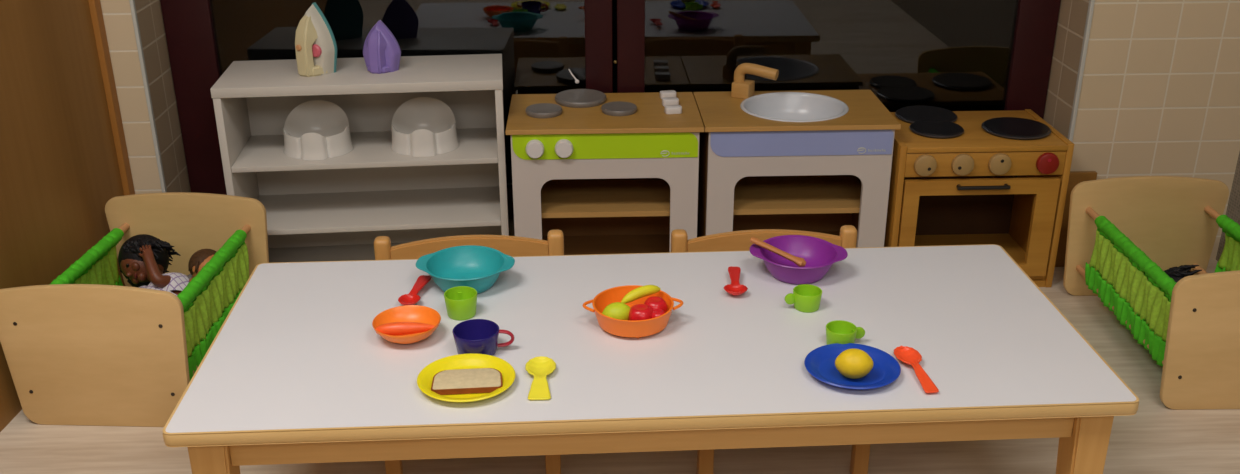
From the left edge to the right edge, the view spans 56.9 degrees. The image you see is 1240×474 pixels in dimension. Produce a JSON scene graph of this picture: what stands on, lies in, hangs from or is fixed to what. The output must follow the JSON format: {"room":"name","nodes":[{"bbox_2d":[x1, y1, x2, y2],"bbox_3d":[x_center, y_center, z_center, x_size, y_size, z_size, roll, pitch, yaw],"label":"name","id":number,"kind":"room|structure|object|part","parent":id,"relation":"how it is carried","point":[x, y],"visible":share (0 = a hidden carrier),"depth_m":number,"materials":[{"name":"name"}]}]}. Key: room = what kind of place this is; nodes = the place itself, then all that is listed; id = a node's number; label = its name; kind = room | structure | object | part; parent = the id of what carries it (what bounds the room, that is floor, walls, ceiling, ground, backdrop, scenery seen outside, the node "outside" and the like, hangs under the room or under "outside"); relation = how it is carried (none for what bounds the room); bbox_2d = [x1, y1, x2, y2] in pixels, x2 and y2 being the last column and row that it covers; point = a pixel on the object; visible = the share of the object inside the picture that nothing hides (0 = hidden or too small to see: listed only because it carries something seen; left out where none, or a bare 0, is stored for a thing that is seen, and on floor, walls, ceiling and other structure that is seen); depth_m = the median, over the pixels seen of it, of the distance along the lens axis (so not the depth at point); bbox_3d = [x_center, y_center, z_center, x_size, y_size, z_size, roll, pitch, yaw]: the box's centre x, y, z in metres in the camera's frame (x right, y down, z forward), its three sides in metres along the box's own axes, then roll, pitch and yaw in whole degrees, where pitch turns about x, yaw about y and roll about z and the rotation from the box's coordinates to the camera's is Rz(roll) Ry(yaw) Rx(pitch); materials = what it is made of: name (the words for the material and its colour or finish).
{"room":"children's room","nodes":[
{"label":"children's room","id":0,"kind":"room"},
{"bbox_2d":[0,0,124,431],"bbox_3d":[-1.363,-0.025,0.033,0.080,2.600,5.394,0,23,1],"label":"door","id":1,"kind":"structure","parent":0,"point":[59,167],"depth_m":2.52,"materials":[{"name":"brown wood"}]},
{"bbox_2d":[88,0,134,195],"bbox_3d":[-1.250,-1.078,2.496,0.016,2.600,0.035,-1,23,-2],"label":"trim","id":2,"kind":"structure","parent":1,"relation":"attached to","point":[94,5],"depth_m":2.80,"materials":[{"name":"brown wood"}]},
{"bbox_2d":[0,260,1239,473],"bbox_3d":[-0.199,1.075,0.832,4.020,0.060,5.900,-1,23,-2],"label":"floor","id":3,"kind":"structure","parent":0,"point":[1158,439],"depth_m":2.27,"materials":[{"name":"wood"}]},
{"bbox_2d":[0,192,268,426],"bbox_3d":[-1.046,0.142,2.541,0.387,0.320,0.524,1,23,2],"label":"bed","id":4,"kind":"object","parent":3,"relation":"on","point":[83,347],"visible":0.88,"depth_m":2.34,"materials":[{"name":"brown wood"}]},
{"bbox_3d":[-1.056,0.241,2.308,0.387,0.320,0.015,1,23,2],"label":"panel","id":5,"kind":"part","parent":4,"relation":"part of","materials":[{"name":"brown wood"}]},
{"bbox_3d":[-1.193,0.070,2.517,0.017,0.017,0.491,1,23,2],"label":"rod","id":6,"kind":"part","parent":4,"relation":"part of","materials":[{"name":"beige wood"}]},
{"bbox_2d":[118,234,188,295],"bbox_3d":[-1.022,0.133,2.489,0.164,0.192,0.375,-5,24,-12],"label":"doll","id":7,"kind":"object","parent":4,"relation":"in","point":[143,259],"visible":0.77,"depth_m":2.54,"materials":[{"name":"brown plastic"}]},
{"bbox_3d":[-1.036,0.043,2.773,0.387,0.320,0.015,1,23,2],"label":"panel","id":8,"kind":"part","parent":4,"relation":"part of","materials":[{"name":"beige wood"}]},
{"bbox_2d":[187,249,216,299],"bbox_3d":[-1.024,0.103,2.670,0.219,0.155,0.122,-1,23,-2],"label":"doll","id":9,"kind":"object","parent":4,"relation":"on","point":[201,257],"visible":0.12,"depth_m":2.63,"materials":[{"name":"beige plastic"}]},
{"bbox_3d":[-0.899,0.074,2.505,0.017,0.017,0.491,1,23,2],"label":"rod","id":10,"kind":"part","parent":4,"relation":"part of","materials":[{"name":"beige wood"}]},
{"bbox_2d":[210,54,508,262],"bbox_3d":[-0.635,-0.160,2.950,0.685,0.552,0.262,-2,23,-5],"label":"shelf unit","id":11,"kind":"object","parent":3,"relation":"on","point":[329,209],"visible":0.61,"depth_m":2.97,"materials":[{"name":"white wood"}]},
{"bbox_3d":[-0.965,-0.136,2.926,0.018,0.528,0.260,-2,23,-5],"label":"panel","id":12,"kind":"part","parent":11,"relation":"part of","materials":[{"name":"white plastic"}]},
{"bbox_2d":[295,2,336,76],"bbox_3d":[-0.757,-0.479,2.781,0.110,0.168,0.078,11,25,24],"label":"iron","id":13,"kind":"object","parent":11,"relation":"on","point":[315,43],"visible":1,"depth_m":2.77,"materials":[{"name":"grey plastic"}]},
{"bbox_3d":[-0.762,-0.466,2.776,0.079,0.149,0.048,11,25,24],"label":"handle","id":14,"kind":"part","parent":13,"relation":"part of","materials":[{"name":"beige plastic"}]},
{"bbox_3d":[-0.742,-0.491,2.809,0.110,0.168,0.010,11,25,24],"label":"sole plate","id":15,"kind":"part","parent":13,"relation":"part of","materials":[{"name":"plastic"}]},
{"bbox_2d":[283,100,353,160],"bbox_3d":[-0.762,-0.273,2.869,0.172,0.116,0.157,-2,23,-5],"label":"potty","id":16,"kind":"object","parent":11,"relation":"on","point":[314,129],"visible":1,"depth_m":2.89,"materials":[{"name":"plastic"}]},
{"bbox_3d":[-0.636,-0.403,2.847,0.685,0.024,0.262,-2,23,-5],"label":"panel","id":17,"kind":"part","parent":11,"relation":"part of","materials":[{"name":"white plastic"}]},
{"bbox_3d":[-0.648,-0.199,3.072,0.644,0.528,0.004,-2,23,-5],"label":"panel","id":18,"kind":"part","parent":11,"relation":"part of","materials":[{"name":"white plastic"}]},
{"bbox_2d":[363,20,400,73],"bbox_3d":[-0.595,-0.466,2.808,0.100,0.122,0.056,5,24,13],"label":"iron","id":19,"kind":"object","parent":11,"relation":"on","point":[381,49],"visible":1,"depth_m":2.80,"materials":[{"name":"plastic"}]},
{"bbox_3d":[-0.597,-0.456,2.802,0.071,0.107,0.036,5,24,13],"label":"handle","id":20,"kind":"part","parent":19,"relation":"part of","materials":[{"name":"plastic"}]},
{"bbox_2d":[391,97,458,156],"bbox_3d":[-0.496,-0.283,2.892,0.172,0.116,0.157,-3,23,-6],"label":"potty","id":21,"kind":"object","parent":11,"relation":"on","point":[421,126],"visible":1,"depth_m":2.91,"materials":[{"name":"plastic"}]},
{"bbox_3d":[-0.306,-0.164,2.986,0.018,0.528,0.260,-2,23,-5],"label":"panel","id":22,"kind":"part","parent":11,"relation":"part of","materials":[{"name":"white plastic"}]},
{"bbox_2d":[374,230,563,473],"bbox_3d":[-0.288,0.234,2.227,0.377,0.392,0.341,-2,23,-5],"label":"chair","id":23,"kind":"object","parent":3,"relation":"on","point":[511,246],"visible":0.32,"depth_m":2.29,"materials":[{"name":"brown wood"}]},
{"bbox_3d":[-0.473,0.181,2.352,0.032,0.392,0.032,-2,23,-5],"label":"leg","id":24,"kind":"part","parent":23,"relation":"part of","materials":[{"name":"brown wood"}]},
{"bbox_3d":[-0.421,0.384,2.115,0.029,0.206,0.029,-2,23,-5],"label":"leg","id":25,"kind":"part","parent":23,"relation":"part of","materials":[{"name":"brown wood"}]},
{"bbox_3d":[-0.302,0.046,2.315,0.318,0.099,0.031,-2,23,-5],"label":"rail","id":26,"kind":"part","parent":23,"relation":"part of","materials":[{"name":"brown wood"}]},
{"bbox_3d":[-0.127,0.373,2.138,0.029,0.206,0.029,-2,23,-5],"label":"leg","id":27,"kind":"part","parent":23,"relation":"part of","materials":[{"name":"brown wood"}]},
{"bbox_3d":[-0.129,0.169,2.380,0.032,0.392,0.032,-2,23,-5],"label":"leg","id":28,"kind":"part","parent":23,"relation":"part of","materials":[{"name":"brown wood"}]},
{"bbox_2d":[506,89,703,254],"bbox_3d":[-0.040,-0.120,2.962,0.477,0.464,0.320,-1,23,-2],"label":"stove","id":29,"kind":"object","parent":3,"relation":"on","point":[616,173],"visible":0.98,"depth_m":2.84,"materials":[{"name":"white wood"}]},
{"bbox_3d":[-0.205,-0.211,2.753,0.045,0.045,0.018,-1,23,-2],"label":"knob","id":30,"kind":"part","parent":29,"relation":"part of","materials":[{"name":"white plastic"}]},
{"bbox_3d":[-0.135,-0.212,2.755,0.045,0.045,0.018,-1,23,-2],"label":"knob","id":31,"kind":"part","parent":29,"relation":"part of","materials":[{"name":"white plastic"}]},
{"bbox_2d":[506,92,703,129],"bbox_3d":[-0.041,-0.314,2.886,0.476,0.012,0.307,-1,23,-2],"label":"countertop","id":32,"kind":"structure","parent":29,"relation":"on","point":[650,113],"depth_m":2.83,"materials":[{"name":"brown wood"}]},
{"bbox_3d":[-0.035,-0.054,2.847,0.456,0.434,0.014,-1,23,-2],"label":"panel","id":33,"kind":"part","parent":29,"relation":"part of","materials":[{"name":"white wood"}]},
{"bbox_3d":[-0.035,-0.220,2.767,0.448,0.064,0.002,-1,23,-2],"label":"colour panel","id":34,"kind":"part","parent":29,"relation":"part of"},
{"bbox_2d":[541,178,669,217],"bbox_3d":[-0.041,-0.108,2.984,0.426,0.014,0.264,-1,23,-2],"label":"shelf","id":35,"kind":"object","parent":29,"relation":"attached to","point":[617,197],"depth_m":2.95,"materials":[{"name":"brown wood"}]},
{"bbox_3d":[-0.040,0.055,3.050,0.426,0.014,0.272,-1,23,-2],"label":"panel","id":36,"kind":"part","parent":29,"relation":"part of","materials":[{"name":"brown wood"}]},
{"bbox_3d":[-0.045,-0.165,3.107,0.426,0.434,0.006,-1,23,-2],"label":"panel","id":37,"kind":"part","parent":29,"relation":"part of","materials":[{"name":"brown wood"}]},
{"bbox_2d":[660,90,675,98],"bbox_3d":[0.125,-0.370,2.978,0.042,0.017,0.027,-4,23,-9],"label":"switch","id":38,"kind":"object","parent":29,"relation":"attached to","point":[667,93],"depth_m":2.97,"materials":[{"name":"white plastic"}]},
{"bbox_2d":[662,97,678,106],"bbox_3d":[0.128,-0.344,2.918,0.042,0.017,0.027,-4,23,-9],"label":"switch","id":39,"kind":"object","parent":29,"relation":"attached to","point":[671,100],"depth_m":2.91,"materials":[{"name":"white plastic"}]},
{"bbox_2d":[664,105,681,113],"bbox_3d":[0.133,-0.318,2.856,0.042,0.017,0.027,-4,23,-9],"label":"switch","id":40,"kind":"object","parent":29,"relation":"attached to","point":[669,109],"depth_m":2.85,"materials":[{"name":"white plastic"}]},
{"bbox_2d":[162,244,1138,473],"bbox_3d":[0.046,0.321,2.046,1.463,0.372,0.605,-1,23,-3],"label":"table","id":41,"kind":"object","parent":3,"relation":"on","point":[298,370],"visible":1,"depth_m":1.83,"materials":[{"name":"white laminate"}]},
{"bbox_3d":[-0.615,0.446,1.788,0.058,0.349,0.063,-1,23,-3],"label":"leg","id":42,"kind":"part","parent":41,"relation":"part of","materials":[{"name":"brown wood"}]},
{"bbox_2d":[372,305,440,343],"bbox_3d":[-0.357,0.154,1.924,0.114,0.033,0.114,-1,23,-2],"label":"bowl","id":43,"kind":"object","parent":41,"relation":"on","point":[407,313],"visible":0.85,"depth_m":1.95,"materials":[{"name":"orange plastic"}]},
{"bbox_2d":[376,322,434,335],"bbox_3d":[-0.356,0.152,1.895,0.096,0.023,0.023,-1,23,-2],"label":"carrot","id":44,"kind":"object","parent":43,"relation":"in","point":[395,328],"visible":0.98,"depth_m":1.89,"materials":[{"name":"plastic"}]},
{"bbox_2d":[398,275,431,305],"bbox_3d":[-0.368,0.099,2.068,0.040,0.015,0.115,4,23,9],"label":"scoop","id":45,"kind":"object","parent":41,"relation":"on","point":[412,298],"visible":0.94,"depth_m":2.05,"materials":[{"name":"red plastic"}]},
{"bbox_2d":[444,286,476,319],"bbox_3d":[-0.276,0.115,2.004,0.058,0.041,0.066,10,25,23],"label":"cup","id":46,"kind":"object","parent":41,"relation":"on","point":[460,301],"visible":1,"depth_m":1.99,"materials":[{"name":"plastic"}]},
{"bbox_2d":[416,245,514,293],"bbox_3d":[-0.284,0.067,2.109,0.155,0.047,0.155,-20,30,-39],"label":"mixing bowl","id":47,"kind":"object","parent":41,"relation":"on","point":[479,268],"visible":0.94,"depth_m":2.14,"materials":[{"name":"teal plastic"}]},
{"bbox_2d":[417,354,515,401],"bbox_3d":[-0.239,0.223,1.784,0.153,0.015,0.147,-1,23,-2],"label":"plate","id":48,"kind":"object","parent":41,"relation":"on","point":[460,361],"visible":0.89,"depth_m":1.80,"materials":[{"name":"yellow plastic"}]},
{"bbox_2d":[431,368,501,394],"bbox_3d":[-0.237,0.224,1.778,0.109,0.010,0.060,-2,23,-5],"label":"bread slice","id":49,"kind":"object","parent":48,"relation":"on","point":[479,380],"visible":0.96,"depth_m":1.77,"materials":[{"name":"beige food"}]},
{"bbox_2d":[452,319,513,355],"bbox_3d":[-0.229,0.171,1.873,0.090,0.041,0.076,13,27,29],"label":"cup","id":50,"kind":"object","parent":41,"relation":"on","point":[473,336],"visible":0.94,"depth_m":1.88,"materials":[{"name":"blue plastic"}]},
{"bbox_3d":[-0.187,0.166,1.878,0.028,0.032,0.008,-2,23,-4],"label":"handle","id":51,"kind":"part","parent":50,"relation":"part of","materials":[{"name":"plastic"}]},
{"bbox_2d":[525,356,555,399],"bbox_3d":[-0.125,0.221,1.794,0.049,0.012,0.119,-1,23,-2],"label":"spoon","id":52,"kind":"object","parent":41,"relation":"on","point":[540,367],"visible":1,"depth_m":1.80,"materials":[{"name":"yellow plastic"}]},
{"bbox_2d":[582,285,682,337],"bbox_3d":[0.022,0.131,1.962,0.139,0.043,0.139,21,31,40],"label":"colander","id":53,"kind":"object","parent":41,"relation":"on","point":[624,328],"visible":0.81,"depth_m":1.93,"materials":[{"name":"orange plastic"}]},
{"bbox_3d":[-0.054,0.117,1.952,0.021,0.006,0.043,-1,23,-3],"label":"handle","id":54,"kind":"part","parent":53,"relation":"part of","materials":[{"name":"orange plastic"}]},
{"bbox_2d":[602,302,629,319],"bbox_3d":[-0.006,0.131,1.942,0.052,0.040,0.040,-1,23,-2],"label":"pear","id":55,"kind":"object","parent":53,"relation":"in","point":[617,310],"visible":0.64,"depth_m":1.93,"materials":[{"name":"plastic"}]},
{"bbox_2d":[621,285,660,303],"bbox_3d":[0.036,0.097,1.968,0.077,0.023,0.019,-12,26,-25],"label":"banana","id":56,"kind":"object","parent":53,"relation":"in","point":[646,290],"visible":1,"depth_m":1.96,"materials":[{"name":"yellow plastic"}]},
{"bbox_2d":[629,304,652,320],"bbox_3d":[0.036,0.134,1.940,0.044,0.033,0.044,-1,23,-2],"label":"tomato","id":57,"kind":"object","parent":53,"relation":"in","point":[638,311],"visible":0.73,"depth_m":1.92,"materials":[{"name":"red plastic"}]},
{"bbox_2d":[644,296,667,311],"bbox_3d":[0.061,0.121,1.967,0.042,0.031,0.041,13,26,28],"label":"tomato","id":58,"kind":"object","parent":53,"relation":"in","point":[655,302],"visible":0.58,"depth_m":1.95,"materials":[{"name":"red plastic"}]},
{"bbox_2d":[652,309,664,317],"bbox_3d":[0.064,0.135,1.941,0.030,0.022,0.029,-11,26,-24],"label":"tomato","id":59,"kind":"object","parent":53,"relation":"in","point":[656,312],"visible":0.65,"depth_m":1.93,"materials":[{"name":"red plastic"}]},
{"bbox_3d":[0.098,0.114,1.959,0.021,0.006,0.043,-1,23,-3],"label":"handle","id":60,"kind":"part","parent":53,"relation":"part of","materials":[{"name":"orange plastic"}]},
{"bbox_2d":[724,266,747,295],"bbox_3d":[0.211,0.083,2.102,0.044,0.015,0.108,1,23,3],"label":"scoop","id":61,"kind":"object","parent":41,"relation":"on","point":[735,288],"visible":1,"depth_m":2.08,"materials":[{"name":"red plastic"}]},
{"bbox_2d":[750,235,847,283],"bbox_3d":[0.333,0.048,2.148,0.154,0.048,0.156,-19,29,-36],"label":"mixing bowl","id":62,"kind":"object","parent":41,"relation":"on","point":[819,255],"visible":0.94,"depth_m":2.17,"materials":[{"name":"purple plastic"}]},
{"bbox_2d":[750,237,805,266],"bbox_3d":[0.296,0.029,2.144,0.107,0.050,0.024,4,24,10],"label":"spoon","id":63,"kind":"object","parent":62,"relation":"in","point":[798,261],"visible":0.99,"depth_m":2.14,"materials":[{"name":"brown wood"}]},
{"bbox_2d":[785,284,821,312],"bbox_3d":[0.327,0.111,2.019,0.051,0.033,0.062,21,31,40],"label":"cup","id":64,"kind":"object","parent":41,"relation":"on","point":[806,298],"visible":1,"depth_m":2.01,"materials":[{"name":"plastic"}]},
{"bbox_3d":[0.300,0.109,2.016,0.021,0.020,0.007,-5,24,-11],"label":"handle","id":65,"kind":"part","parent":64,"relation":"part of","materials":[{"name":"green plastic"}]},
{"bbox_2d":[826,320,864,344],"bbox_3d":[0.369,0.163,1.897,0.061,0.033,0.051,-21,31,-40],"label":"cup","id":66,"kind":"object","parent":41,"relation":"on","point":[838,331],"visible":0.95,"depth_m":1.89,"materials":[{"name":"plastic"}]},
{"bbox_3d":[0.396,0.159,1.898,0.021,0.020,0.007,-4,23,-9],"label":"handle","id":67,"kind":"part","parent":66,"relation":"part of","materials":[{"name":"plastic"}]},
{"bbox_2d":[804,343,900,388],"bbox_3d":[0.368,0.209,1.813,0.150,0.015,0.145,-1,23,-2],"label":"plate","id":68,"kind":"object","parent":41,"relation":"on","point":[820,362],"visible":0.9,"depth_m":1.82,"materials":[{"name":"blue plastic"}]},
{"bbox_2d":[835,348,872,378],"bbox_3d":[0.366,0.198,1.788,0.060,0.047,0.047,-1,23,-2],"label":"lemon","id":69,"kind":"object","parent":68,"relation":"on","point":[853,363],"visible":1,"depth_m":1.77,"materials":[{"name":"yellow plastic"}]},
{"bbox_2d":[894,346,938,392],"bbox_3d":[0.469,0.208,1.812,0.042,0.012,0.136,-3,23,-7],"label":"spoon","id":70,"kind":"object","parent":41,"relation":"on","point":[908,355],"visible":1,"depth_m":1.82,"materials":[{"name":"orange plastic"}]},
{"bbox_3d":[0.734,0.413,1.856,0.058,0.349,0.063,-1,23,-3],"label":"leg","id":71,"kind":"part","parent":41,"relation":"part of","materials":[{"name":"brown wood"}]},
{"bbox_2d":[671,225,870,473],"bbox_3d":[0.301,0.223,2.249,0.377,0.392,0.341,-1,23,-3],"label":"chair","id":72,"kind":"object","parent":3,"relation":"on","point":[734,240],"visible":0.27,"depth_m":2.31,"materials":[{"name":"brown wood"}]},
{"bbox_3d":[0.120,0.168,2.380,0.032,0.392,0.032,-1,23,-3],"label":"leg","id":73,"kind":"part","parent":72,"relation":"part of","materials":[{"name":"brown wood"}]},
{"bbox_3d":[0.161,0.371,2.141,0.029,0.206,0.029,-1,23,-3],"label":"leg","id":74,"kind":"part","parent":72,"relation":"part of","materials":[{"name":"brown wood"}]},
{"bbox_3d":[0.292,0.035,2.337,0.318,0.099,0.031,-1,23,-3],"label":"rail","id":75,"kind":"part","parent":72,"relation":"part of","materials":[{"name":"brown wood"}]},
{"bbox_3d":[0.465,0.159,2.397,0.032,0.392,0.032,-1,23,-3],"label":"leg","id":76,"kind":"part","parent":72,"relation":"part of","materials":[{"name":"brown wood"}]},
{"bbox_3d":[0.457,0.364,2.155,0.029,0.206,0.029,-1,23,-3],"label":"leg","id":77,"kind":"part","parent":72,"relation":"part of","materials":[{"name":"brown wood"}]},
{"bbox_2d":[693,63,900,247],"bbox_3d":[0.437,-0.164,2.968,0.474,0.537,0.309,-1,23,-2],"label":"sink","id":78,"kind":"object","parent":3,"relation":"on","point":[820,161],"visible":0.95,"depth_m":2.86,"materials":[{"name":"wood"}]},
{"bbox_3d":[0.217,-0.116,2.990,0.014,0.434,0.278,-1,23,-2],"label":"panel","id":79,"kind":"part","parent":78,"relation":"part of","materials":[{"name":"wood"}]},
{"bbox_3d":[0.431,-0.174,3.122,0.424,0.434,0.006,-1,23,-2],"label":"panel","id":80,"kind":"part","parent":78,"relation":"part of","materials":[{"name":"brown wood"}]},
{"bbox_2d":[740,92,848,121],"bbox_3d":[0.442,-0.294,2.918,0.273,0.086,0.258,-1,23,-2],"label":"basin","id":81,"kind":"object","parent":78,"relation":"in","point":[754,106],"depth_m":2.99,"materials":[{"name":"plastic"}]},
{"bbox_2d":[693,90,899,129],"bbox_3d":[0.436,-0.323,2.902,0.473,0.012,0.307,-1,23,-2],"label":"countertop","id":82,"kind":"structure","parent":78,"relation":"on","point":[716,109],"depth_m":2.86,"materials":[{"name":"brown wood"}]},
{"bbox_2d":[731,63,778,98],"bbox_3d":[0.349,-0.406,2.966,0.117,0.090,0.085,-1,23,-2],"label":"tap","id":83,"kind":"object","parent":82,"relation":"on","point":[742,88],"depth_m":2.96,"materials":[{"name":"brown wood"}]},
{"bbox_2d":[733,175,861,214],"bbox_3d":[0.436,-0.116,2.999,0.424,0.014,0.264,-1,23,-2],"label":"shelf","id":84,"kind":"object","parent":78,"relation":"attached to","point":[809,194],"depth_m":2.96,"materials":[{"name":"brown wood"}]},
{"bbox_3d":[0.442,-0.063,2.862,0.453,0.434,0.014,-1,23,-2],"label":"panel","id":85,"kind":"part","parent":78,"relation":"part of","materials":[{"name":"white wood"}]},
{"bbox_3d":[0.442,-0.229,2.782,0.446,0.064,0.002,-1,23,-2],"label":"colour panel","id":86,"kind":"part","parent":78,"relation":"part of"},
{"bbox_3d":[0.437,0.047,3.065,0.424,0.014,0.272,-1,23,-2],"label":"panel","id":87,"kind":"part","parent":78,"relation":"part of","materials":[{"name":"brown wood"}]},
{"bbox_3d":[0.656,-0.124,3.004,0.014,0.434,0.278,-1,23,-2],"label":"panel","id":88,"kind":"part","parent":78,"relation":"part of","materials":[{"name":"brown wood"}]},
{"bbox_2d":[884,105,1073,286],"bbox_3d":[0.895,-0.107,3.010,0.430,0.398,0.344,-1,23,-2],"label":"oven","id":89,"kind":"object","parent":3,"relation":"on","point":[1001,178],"visible":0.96,"depth_m":2.88,"materials":[{"name":"brown wood"}]},
{"bbox_3d":[0.688,-0.099,3.003,0.016,0.390,0.296,-1,23,-2],"label":"panel","id":90,"kind":"part","parent":89,"relation":"part of","materials":[{"name":"brown wood"}]},
{"bbox_3d":[0.749,-0.175,2.806,0.056,0.056,0.015,-1,23,-2],"label":"knob","id":91,"kind":"part","parent":89,"relation":"part of","materials":[{"name":"brown wood"}]},
{"bbox_3d":[0.890,-0.150,3.142,0.396,0.372,0.008,-1,23,-2],"label":"panel","id":92,"kind":"part","parent":89,"relation":"part of","materials":[{"name":"brown wood"}]},
{"bbox_3d":[0.842,-0.177,2.809,0.056,0.056,0.015,-1,23,-2],"label":"knob","id":93,"kind":"part","parent":89,"relation":"part of","materials":[{"name":"brown wood"}]},
{"bbox_3d":[0.898,-0.021,2.887,0.388,0.265,0.014,-1,23,-2],"label":"door","id":94,"kind":"part","parent":89,"relation":"part of","materials":[{"name":"brown wood"}]},
{"bbox_2d":[890,110,1067,152],"bbox_3d":[0.894,-0.273,2.936,0.397,0.014,0.298,-1,23,-2],"label":"cooktop","id":95,"kind":"object","parent":89,"relation":"in","point":[921,131],"depth_m":2.87,"materials":[{"name":"brown wood"}]},
{"bbox_3d":[0.897,-0.123,2.826,0.130,0.010,0.018,-1,23,-2],"label":"handle","id":96,"kind":"part","parent":89,"relation":"part of","materials":[{"name":"black metal"}]},
{"bbox_3d":[0.899,-0.182,2.825,0.396,0.062,0.014,-1,23,-2],"label":"control panel","id":97,"kind":"part","parent":89,"relation":"part of","materials":[{"name":"brown wood"}]},
{"bbox_3d":[0.934,-0.178,2.812,0.056,0.056,0.015,-1,23,-2],"label":"knob","id":98,"kind":"part","parent":89,"relation":"part of","materials":[{"name":"brown wood"}]},
{"bbox_3d":[1.101,-0.107,3.017,0.016,0.390,0.296,-1,23,-2],"label":"panel","id":99,"kind":"part","parent":89,"relation":"part of","materials":[{"name":"brown wood"}]},
{"bbox_3d":[1.053,-0.180,2.816,0.056,0.056,0.015,-1,23,-2],"label":"knob","id":100,"kind":"part","parent":89,"relation":"part of","materials":[{"name":"red wood"}]},
{"bbox_2d":[1055,171,1096,266],"bbox_3d":[1.177,-0.045,3.028,0.126,0.268,0.016,-1,23,-2],"label":"wooden board","id":101,"kind":"object","parent":3,"relation":"on","point":[1075,177],"visible":0.31,"depth_m":3.01,"materials":[{"name":"brown wood"}]},
{"bbox_2d":[1063,176,1239,409],"bbox_3d":[1.306,0.106,2.605,0.387,0.320,0.563,-1,23,-1],"label":"bed","id":102,"kind":"object","parent":3,"relation":"on","point":[1123,233],"visible":1,"depth_m":2.66,"materials":[{"name":"brown wood"}]},
{"bbox_3d":[1.158,0.038,2.574,0.017,0.017,0.530,-1,23,-1],"label":"rod","id":103,"kind":"part","parent":102,"relation":"part of","materials":[{"name":"brown wood"}]},
{"bbox_3d":[1.159,0.181,2.635,0.017,0.017,0.530,-1,23,-1],"label":"rod","id":104,"kind":"part","parent":102,"relation":"part of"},
{"bbox_3d":[1.301,-0.001,2.856,0.387,0.320,0.015,-1,23,-1],"label":"panel","id":105,"kind":"part","parent":102,"relation":"part of","materials":[{"name":"beige wood"}]},
{"bbox_2d":[1164,265,1201,300],"bbox_3d":[1.310,0.161,2.534,0.176,0.150,0.291,-1,23,-2],"label":"doll","id":106,"kind":"object","parent":102,"relation":"on","point":[1177,273],"visible":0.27,"depth_m":2.58,"materials":[{"name":"brown plastic"}]},
{"bbox_3d":[1.453,0.179,2.639,0.017,0.017,0.530,-1,23,-1],"label":"rod","id":107,"kind":"part","parent":102,"relation":"part of","materials":[{"name":"beige wood"}]},
{"bbox_3d":[1.310,0.213,2.355,0.387,0.320,0.015,-1,23,-1],"label":"panel","id":108,"kind":"part","parent":102,"relation":"part of","materials":[{"name":"brown wood"}]},
{"bbox_3d":[1.452,0.035,2.577,0.017,0.017,0.530,-1,23,-1],"label":"rod","id":109,"kind":"part","parent":102,"relation":"part of","materials":[{"name":"brown wood"}]},
{"bbox_2d":[100,0,1239,259],"bbox_3d":[0.000,-1.198,2.769,3.420,2.600,0.470,-1,23,-2],"label":"wall","id":110,"kind":"structure","parent":0,"point":[1160,92],"depth_m":2.92,"materials":[{"name":"tile"}]},
{"bbox_2d":[129,0,166,192],"bbox_3d":[-1.169,-0.834,2.626,0.009,2.050,0.014,-1,23,-2],"label":"trim","id":111,"kind":"structure","parent":110,"relation":"attached to","point":[132,2],"depth_m":2.83,"materials":[{"name":"grey metal"}]},
{"bbox_2d":[160,0,612,218],"bbox_3d":[-0.597,-0.950,2.803,1.152,1.960,0.052,-1,23,-2],"label":"window frame","id":112,"kind":"structure","parent":110,"relation":"in","point":[189,25],"depth_m":3.00,"materials":[{"name":"brown wood"}]},
{"bbox_2d":[614,0,1060,118],"bbox_3d":[0.567,-0.971,2.842,1.174,1.960,0.049,-1,23,-2],"label":"window","id":113,"kind":"structure","parent":110,"relation":"in","point":[1034,24],"depth_m":3.03,"materials":[{"name":"brown wood"}]},
{"bbox_2d":[1067,0,1094,141],"bbox_3d":[1.165,-0.875,2.701,0.010,2.050,0.014,-1,23,-2],"label":"trim","id":114,"kind":"structure","parent":110,"relation":"attached to","point":[1091,2],"depth_m":2.89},
{"bbox_2d":[1216,152,1239,260],"bbox_3d":[1.766,-0.079,0.134,0.100,2.600,5.380,-1,23,-2],"label":"wall","id":115,"kind":"structure","parent":0,"point":[1233,208],"depth_m":3.02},
{"label":"outside","id":116,"kind":"structure","parent":0,"visible":0},
{"bbox_2d":[213,0,1014,182],"bbox_3d":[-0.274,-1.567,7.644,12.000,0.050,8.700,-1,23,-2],"label":"window","id":117,"kind":"structure","parent":116,"point":[952,55],"depth_m":6.55,"materials":[{"name":"black glass"}]}
]}

